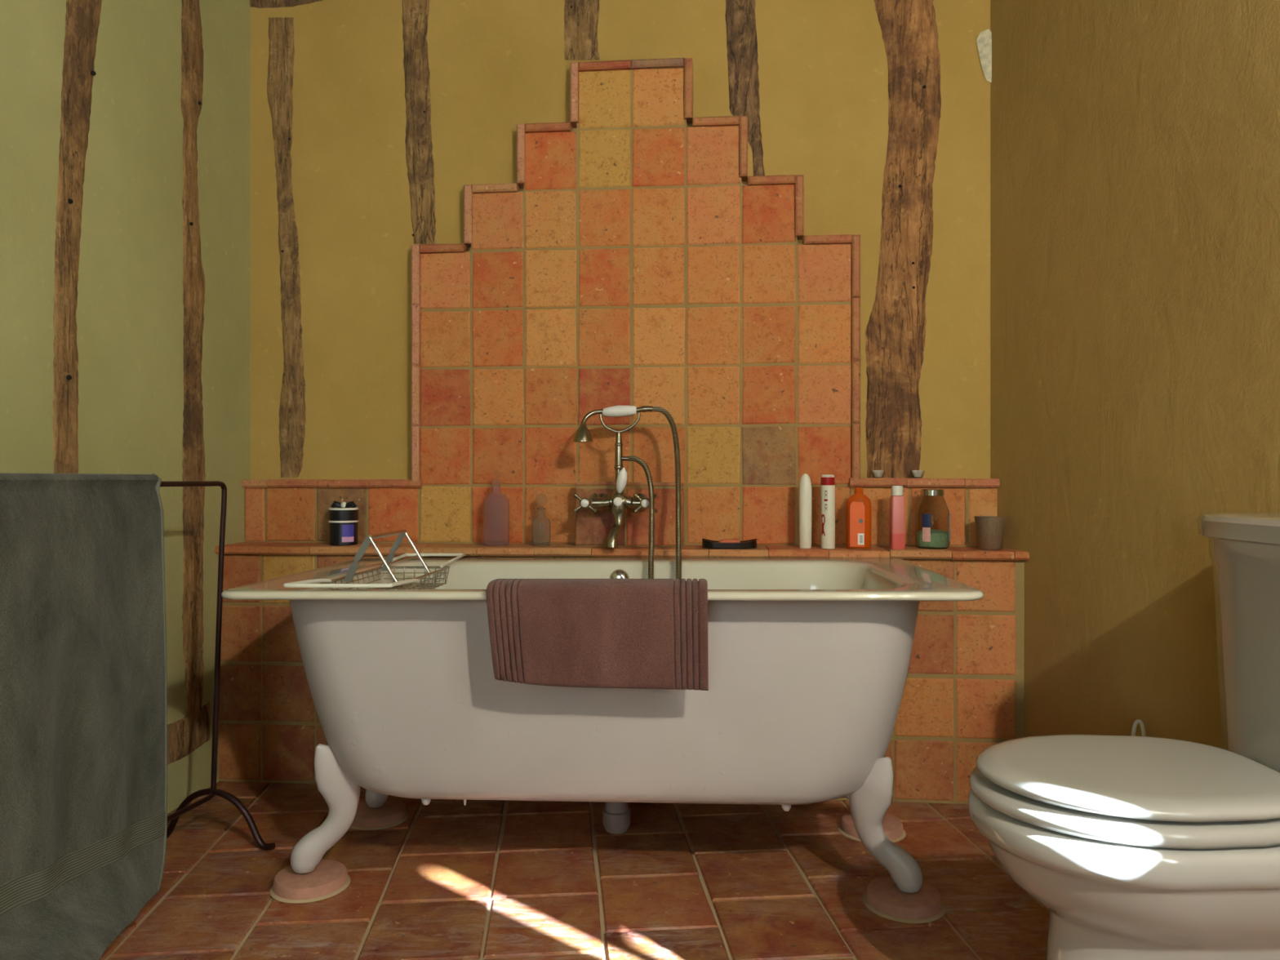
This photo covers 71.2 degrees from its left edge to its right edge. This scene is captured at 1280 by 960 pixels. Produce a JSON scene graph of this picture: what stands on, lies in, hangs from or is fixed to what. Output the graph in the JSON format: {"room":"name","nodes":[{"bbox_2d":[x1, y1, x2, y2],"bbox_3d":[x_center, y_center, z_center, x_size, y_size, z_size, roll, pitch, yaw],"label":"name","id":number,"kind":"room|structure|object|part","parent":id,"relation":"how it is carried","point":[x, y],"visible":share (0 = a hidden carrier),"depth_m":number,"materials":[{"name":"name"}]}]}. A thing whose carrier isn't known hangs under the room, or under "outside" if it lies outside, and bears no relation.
{"room":"bathroom","nodes":[
{"label":"bathroom","id":0,"kind":"room"},
{"bbox_2d":[0,0,250,813],"bbox_3d":[-1.479,-0.415,-0.270,0.100,2.620,6.278,0,0,3],"label":"wall","id":1,"kind":"structure","parent":0,"point":[130,310],"depth_m":2.27,"materials":[{"name":"paint"}]},
{"bbox_2d":[53,0,102,473],"bbox_3d":[-1.292,-0.933,2.121,0.041,2.106,0.308,0,0,3],"label":"stud","id":2,"kind":"object","parent":1,"relation":"attached to","point":[82,16],"visible":0.83,"depth_m":2.02,"materials":[{"name":"brown wood"}]},
{"bbox_2d":[167,702,209,764],"bbox_3d":[-1.280,0.718,2.366,0.036,0.144,0.588,0,0,3],"label":"rail","id":3,"kind":"object","parent":1,"relation":"attached to","point":[183,739],"visible":0.33,"depth_m":2.48,"materials":[{"name":"brown wood"}]},
{"bbox_2d":[180,0,205,724],"bbox_3d":[-1.268,-0.545,2.542,0.043,2.525,0.187,0,0,0],"label":"stud","id":4,"kind":"object","parent":1,"relation":"attached to","point":[192,42],"visible":0.89,"depth_m":2.51,"materials":[{"name":"brown wood"}]},
{"bbox_2d":[98,781,1049,959],"bbox_3d":[-0.044,0.925,-0.129,4.488,0.060,6.742,0,0,0],"label":"floor","id":5,"kind":"structure","parent":0,"point":[478,879],"depth_m":1.95,"materials":[{"name":"tile"}]},
{"bbox_2d":[160,480,275,849],"bbox_3d":[-1.150,0.447,1.736,0.334,0.902,0.966,0,0,12],"label":"towel rack","id":6,"kind":"object","parent":5,"relation":"on","point":[183,808],"visible":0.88,"depth_m":2.19,"materials":[{"name":"metal"}]},
{"bbox_2d":[0,472,167,959],"bbox_3d":[-1.074,0.432,1.612,0.319,0.891,0.721,0,0,0],"label":"towel","id":7,"kind":"object","parent":6,"relation":"hanging from","point":[83,677],"visible":1,"depth_m":1.73,"materials":[{"name":"grey fabric"}]},
{"bbox_3d":[-1.134,0.381,1.732,0.044,0.772,0.963,0,0,12],"label":"rail frame","id":8,"kind":"part","parent":6,"relation":"part of","materials":[{"name":"metal"}]},
{"bbox_2d":[269,859,351,902],"bbox_3d":[-0.727,0.882,1.974,0.168,0.030,0.168,0,0,0],"label":"disc","id":9,"kind":"object","parent":5,"relation":"on","point":[329,877],"visible":0.91,"depth_m":1.93,"materials":[{"name":"ceramic"}]},
{"bbox_2d":[349,798,408,830],"bbox_3d":[-0.698,0.882,2.368,0.168,0.030,0.168,0,0,0],"label":"disc","id":10,"kind":"object","parent":5,"relation":"on","point":[393,812],"visible":0.72,"depth_m":2.32,"materials":[{"name":"ceramic"}]},
{"bbox_2d":[221,556,983,893],"bbox_3d":[-0.069,0.544,2.129,1.522,0.653,0.797,0,0,4],"label":"bathtub","id":11,"kind":"object","parent":5,"relation":"on","point":[809,658],"visible":0.97,"depth_m":1.85,"materials":[{"name":"ceramic"}]},
{"bbox_2d":[283,528,466,589],"bbox_3d":[-0.585,0.199,2.162,0.234,0.153,0.753,0,0,4],"label":"caddy","id":12,"kind":"object","parent":11,"relation":"on","point":[413,583],"visible":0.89,"depth_m":2.19,"materials":[{"name":"silver metal"}]},
{"bbox_3d":[-0.600,0.218,1.888,0.227,0.022,0.205,0,0,4],"label":"extending arm","id":13,"kind":"part","parent":12,"relation":"part of","materials":[{"name":"silver metal"}]},
{"bbox_2d":[318,566,449,589],"bbox_3d":[-0.608,0.252,2.161,0.189,0.048,0.403,0,0,4],"label":"wire basket","id":14,"kind":"object","parent":12,"relation":"on","point":[348,578],"depth_m":2.26,"materials":[{"name":"silver metal"}]},
{"bbox_3d":[-0.586,0.218,2.434,0.177,0.022,0.209,0,0,4],"label":"extending arm","id":15,"kind":"part","parent":12,"relation":"part of","materials":[{"name":"silver metal"}]},
{"bbox_2d":[485,578,708,690],"bbox_3d":[-0.080,0.298,1.778,0.431,0.209,0.154,0,0,4],"label":"bath towel","id":16,"kind":"object","parent":11,"relation":"on","point":[638,633],"visible":1,"depth_m":1.71,"materials":[{"name":"fabric"}]},
{"bbox_2d":[221,556,983,600],"bbox_3d":[-0.070,0.431,2.126,1.522,0.428,0.790,0,0,4],"label":"bathtub rim","id":17,"kind":"object","parent":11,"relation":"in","point":[852,578],"depth_m":2.37,"materials":[{"name":"white ceramic"}]},
{"bbox_3d":[-0.056,0.269,2.407,0.056,0.056,0.020,0,0,4],"label":"overflow plate","id":18,"kind":"part","parent":11,"relation":"part of","materials":[{"name":"silver metal"}]},
{"bbox_2d":[214,542,1029,804],"bbox_3d":[-0.085,0.544,2.645,2.337,0.701,0.230,0,0,5],"label":"tiled ledge","id":19,"kind":"object","parent":5,"relation":"on","point":[963,695],"visible":0.4,"depth_m":2.48,"materials":[{"name":"tile"}]},
{"bbox_2d":[328,500,359,545],"bbox_3d":[-0.894,0.129,2.697,0.087,0.133,0.087,0,0,0],"label":"tin","id":20,"kind":"object","parent":19,"relation":"on","point":[343,521],"visible":1,"depth_m":2.66,"materials":[{"name":"black plastic"}]},
{"bbox_3d":[-0.894,0.075,2.697,0.018,0.020,0.018,0,0,0],"label":"knob","id":21,"kind":"part","parent":20,"relation":"part of","materials":[{"name":"white plastic"}]},
{"bbox_3d":[-0.894,0.104,2.697,0.086,0.037,0.086,0,0,0],"label":"lid","id":22,"kind":"part","parent":20,"relation":"part of","materials":[{"name":"black metal"}]},
{"bbox_2d":[483,469,509,546],"bbox_3d":[-0.429,0.081,2.667,0.077,0.228,0.077,0,0,0],"label":"glass bottle","id":23,"kind":"object","parent":19,"relation":"on","point":[495,504],"visible":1,"depth_m":2.64,"materials":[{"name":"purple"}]},
{"bbox_2d":[532,493,550,546],"bbox_3d":[-0.293,0.117,2.655,0.055,0.155,0.055,0,0,0],"label":"glass decanter","id":24,"kind":"object","parent":19,"relation":"on","point":[540,524],"visible":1,"depth_m":2.64,"materials":[{"name":"clear"}]},
{"bbox_2d":[702,538,756,548],"bbox_3d":[0.257,0.181,2.567,0.156,0.027,0.072,0,0,5],"label":"soap dish","id":25,"kind":"object","parent":19,"relation":"on","point":[707,544],"visible":0.91,"depth_m":2.53,"materials":[{"name":"black plastic"}]},
{"bbox_2d":[719,539,739,542],"bbox_3d":[0.257,0.177,2.567,0.060,0.013,0.032,0,0,5],"label":"soap bar","id":26,"kind":"object","parent":25,"relation":"in","point":[721,540],"visible":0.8,"depth_m":2.55,"materials":[{"name":"wax"}]},
{"bbox_2d":[798,473,812,548],"bbox_3d":[0.472,0.088,2.553,0.037,0.214,0.037,0,0,0],"label":"slim bottle","id":27,"kind":"object","parent":19,"relation":"on","point":[805,491],"visible":1,"depth_m":2.54,"materials":[{"name":"white plastic"}]},
{"bbox_2d":[820,474,835,548],"bbox_3d":[0.535,0.090,2.547,0.041,0.210,0.041,0,0,0],"label":"shampoo bottle","id":28,"kind":"object","parent":19,"relation":"on","point":[827,481],"visible":1,"depth_m":2.53,"materials":[{"name":"white plastic"}]},
{"bbox_2d":[821,514,825,536],"bbox_3d":[0.520,0.128,2.535,0.002,0.061,0.013,0,0,-38],"label":"print","id":29,"kind":"object","parent":28,"relation":"attached to","point":[823,516],"depth_m":2.53,"materials":[{"name":"red plastic"}]},
{"bbox_2d":[846,487,871,548],"bbox_3d":[0.624,0.107,2.549,0.069,0.175,0.042,0,0,7],"label":"bottle","id":30,"kind":"object","parent":19,"relation":"on","point":[858,505],"visible":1,"depth_m":2.53,"materials":[{"name":"orange plastic"}]},
{"bbox_2d":[888,485,905,549],"bbox_3d":[0.724,0.105,2.516,0.039,0.179,0.031,0,0,-2],"label":"lotion bottle","id":31,"kind":"object","parent":19,"relation":"on","point":[897,515],"visible":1,"depth_m":2.50,"materials":[{"name":"pink plastic"}]},
{"bbox_2d":[915,488,950,549],"bbox_3d":[0.833,0.111,2.546,0.095,0.169,0.095,0,0,0],"label":"jar","id":32,"kind":"object","parent":19,"relation":"on","point":[932,517],"visible":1,"depth_m":2.51,"materials":[{"name":"clear glass"}]},
{"bbox_3d":[0.833,0.035,2.546,0.065,0.019,0.065,0,0,0],"label":"lid","id":33,"kind":"part","parent":32,"relation":"part of","materials":[{"name":"silver metal"}]},
{"bbox_2d":[974,515,1005,550],"bbox_3d":[0.988,0.149,2.523,0.083,0.092,0.083,0,0,0],"label":"cup","id":34,"kind":"object","parent":19,"relation":"on","point":[989,529],"visible":1,"depth_m":2.49,"materials":[{"name":"metal"}]},
{"bbox_2d":[838,811,906,842],"bbox_3d":[0.591,0.882,2.282,0.168,0.030,0.168,0,0,0],"label":"disc","id":35,"kind":"object","parent":5,"relation":"on","point":[892,826],"visible":0.57,"depth_m":2.25,"materials":[{"name":"ceramic"}]},
{"bbox_2d":[862,875,945,923],"bbox_3d":[0.557,0.882,1.889,0.168,0.030,0.168,0,0,0],"label":"disc","id":36,"kind":"object","parent":5,"relation":"on","point":[882,896],"visible":0.84,"depth_m":1.85,"materials":[{"name":"ceramic"}]},
{"bbox_2d":[968,513,1279,959],"bbox_3d":[0.831,0.476,1.375,0.628,0.837,0.414,0,0,0],"label":"toilet","id":37,"kind":"object","parent":5,"relation":"on","point":[1135,847],"visible":1,"depth_m":1.28,"materials":[{"name":"ceramic"}]},
{"bbox_3d":[0.808,0.696,1.375,0.583,0.398,0.392,0,0,0],"label":"bowl","id":38,"kind":"part","parent":37,"relation":"part of","materials":[{"name":"ceramic"}]},
{"bbox_3d":[0.743,0.479,1.375,0.451,0.028,0.378,0,0,0],"label":"seat","id":39,"kind":"part","parent":37,"relation":"part of","materials":[{"name":"white plastic"}]},
{"bbox_3d":[0.748,0.447,1.375,0.441,0.024,0.366,0,0,0],"label":"lid","id":40,"kind":"part","parent":37,"relation":"part of","materials":[{"name":"white plastic"}]},
{"bbox_3d":[1.046,0.078,1.375,0.197,0.040,0.414,0,0,0],"label":"tank lid","id":41,"kind":"part","parent":37,"relation":"part of","materials":[{"name":"ceramic"}]},
{"bbox_3d":[1.052,0.279,1.375,0.185,0.368,0.386,0,0,0],"label":"tank","id":42,"kind":"part","parent":37,"relation":"part of","materials":[{"name":"ceramic"}]},
{"bbox_2d":[1131,719,1146,736],"bbox_3d":[1.075,0.706,1.930,0.090,0.378,0.090,0,0,0],"label":"toilet brush","id":43,"kind":"object","parent":5,"relation":"on","point":[1136,722],"visible":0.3,"depth_m":1.93,"materials":[{"name":"white plastic"}]},
{"bbox_2d":[250,0,991,479],"bbox_3d":[-0.074,-0.415,2.774,2.537,2.620,0.090,0,0,5],"label":"wall","id":44,"kind":"structure","parent":0,"point":[495,66],"depth_m":2.77,"materials":[{"name":"paint"}]},
{"bbox_2d":[266,17,306,477],"bbox_3d":[-1.127,-0.746,2.842,0.144,1.476,0.038,0,0,5],"label":"stud","id":45,"kind":"object","parent":44,"relation":"attached to","point":[292,409],"visible":0.94,"depth_m":2.83,"materials":[{"name":"brown wood"}]},
{"bbox_2d":[249,0,323,8],"bbox_3d":[-1.014,-1.597,2.834,0.534,0.200,0.036,0,0,5],"label":"rail","id":46,"kind":"object","parent":44,"relation":"attached to","point":[253,3],"visible":0.79,"depth_m":2.83,"materials":[{"name":"brown wood"}]},
{"bbox_2d":[401,0,435,244],"bbox_3d":[-0.698,-1.266,2.805,0.129,1.059,0.038,0,0,5],"label":"stud","id":47,"kind":"object","parent":44,"relation":"attached to","point":[418,140],"visible":0.97,"depth_m":2.79,"materials":[{"name":"brown wood"}]},
{"bbox_2d":[564,0,599,60],"bbox_3d":[-0.176,-1.528,2.759,0.134,0.479,0.038,0,0,5],"label":"stud","id":48,"kind":"object","parent":44,"relation":"attached to","point":[580,16],"visible":0.95,"depth_m":2.74,"materials":[{"name":"brown wood"}]},
{"bbox_2d":[241,57,999,546],"bbox_3d":[-0.082,-0.529,2.683,2.337,1.468,0.133,0,0,5],"label":"tile backsplash","id":49,"kind":"structure","parent":44,"relation":"attached to","point":[633,263],"depth_m":2.69,"materials":[{"name":"tile"}]},
{"bbox_2d":[573,404,681,581],"bbox_3d":[0.002,0.197,2.473,0.219,0.818,0.403,0,0,-43],"label":"shower mixer","id":50,"kind":"object","parent":49,"relation":"attached to","point":[619,503],"visible":0.89,"depth_m":2.51,"materials":[{"name":"silver metal"}]},
{"bbox_3d":[-0.154,0.065,2.525,0.068,0.057,0.032,0,0,5],"label":"cross handle","id":51,"kind":"part","parent":50,"relation":"part of","materials":[{"name":"silver metal"}]},
{"bbox_3d":[-0.070,0.138,2.519,0.040,0.110,0.085,0,0,25],"label":"spout","id":52,"kind":"part","parent":50,"relation":"part of","materials":[{"name":"silver metal"}]},
{"bbox_3d":[-0.051,0.001,2.509,0.033,0.071,0.033,0,0,5],"label":"diverter lever","id":53,"kind":"part","parent":50,"relation":"part of","materials":[{"name":"white ceramic"}]},
{"bbox_3d":[0.016,0.065,2.510,0.068,0.057,0.032,0,0,5],"label":"cross handle","id":54,"kind":"part","parent":50,"relation":"part of","materials":[{"name":"silver metal"}]},
{"bbox_2d":[871,470,884,478],"bbox_3d":[0.702,-0.017,2.635,0.041,0.024,0.041,0,0,0],"label":"tealight holder","id":55,"kind":"object","parent":49,"relation":"on","point":[876,473],"visible":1,"depth_m":2.62,"materials":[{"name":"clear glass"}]},
{"bbox_2d":[910,470,924,478],"bbox_3d":[0.815,-0.017,2.625,0.041,0.024,0.041,0,0,0],"label":"tealight holder","id":56,"kind":"object","parent":49,"relation":"on","point":[915,473],"visible":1,"depth_m":2.61,"materials":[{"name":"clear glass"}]},
{"bbox_2d":[724,0,764,176],"bbox_3d":[0.316,-1.328,2.717,0.128,0.824,0.036,0,0,5],"label":"stud","id":57,"kind":"object","parent":44,"relation":"attached to","point":[740,20],"visible":0.9,"depth_m":2.70,"materials":[{"name":"brown wood"}]},
{"bbox_2d":[865,0,941,478],"bbox_3d":[0.788,-0.857,2.672,0.230,1.715,0.043,0,0,5],"label":"stud","id":58,"kind":"object","parent":44,"relation":"attached to","point":[895,330],"visible":0.96,"depth_m":2.65,"materials":[{"name":"brown wood"}]},
{"bbox_2d":[888,495,905,533],"bbox_3d":[0.724,0.097,2.516,0.038,0.106,0.031,0,0,-2],"label":"label","id":59,"kind":"object","parent":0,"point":[897,515],"depth_m":2.50,"materials":[{"name":"pink paper"}]},
{"bbox_2d":[888,533,905,549],"bbox_3d":[0.724,0.172,2.516,0.039,0.045,0.031,0,0,-2],"label":"liquid","id":60,"kind":"object","parent":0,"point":[896,540],"depth_m":2.50,"materials":[{"name":"pink liquid"}]},
{"bbox_2d":[990,0,1279,749],"bbox_3d":[1.348,-0.415,-0.270,0.012,2.620,6.296,0,0,-6],"label":"wall","id":61,"kind":"structure","parent":0,"point":[1135,144],"depth_m":2.01,"materials":[{"name":"paint"}]}
]}

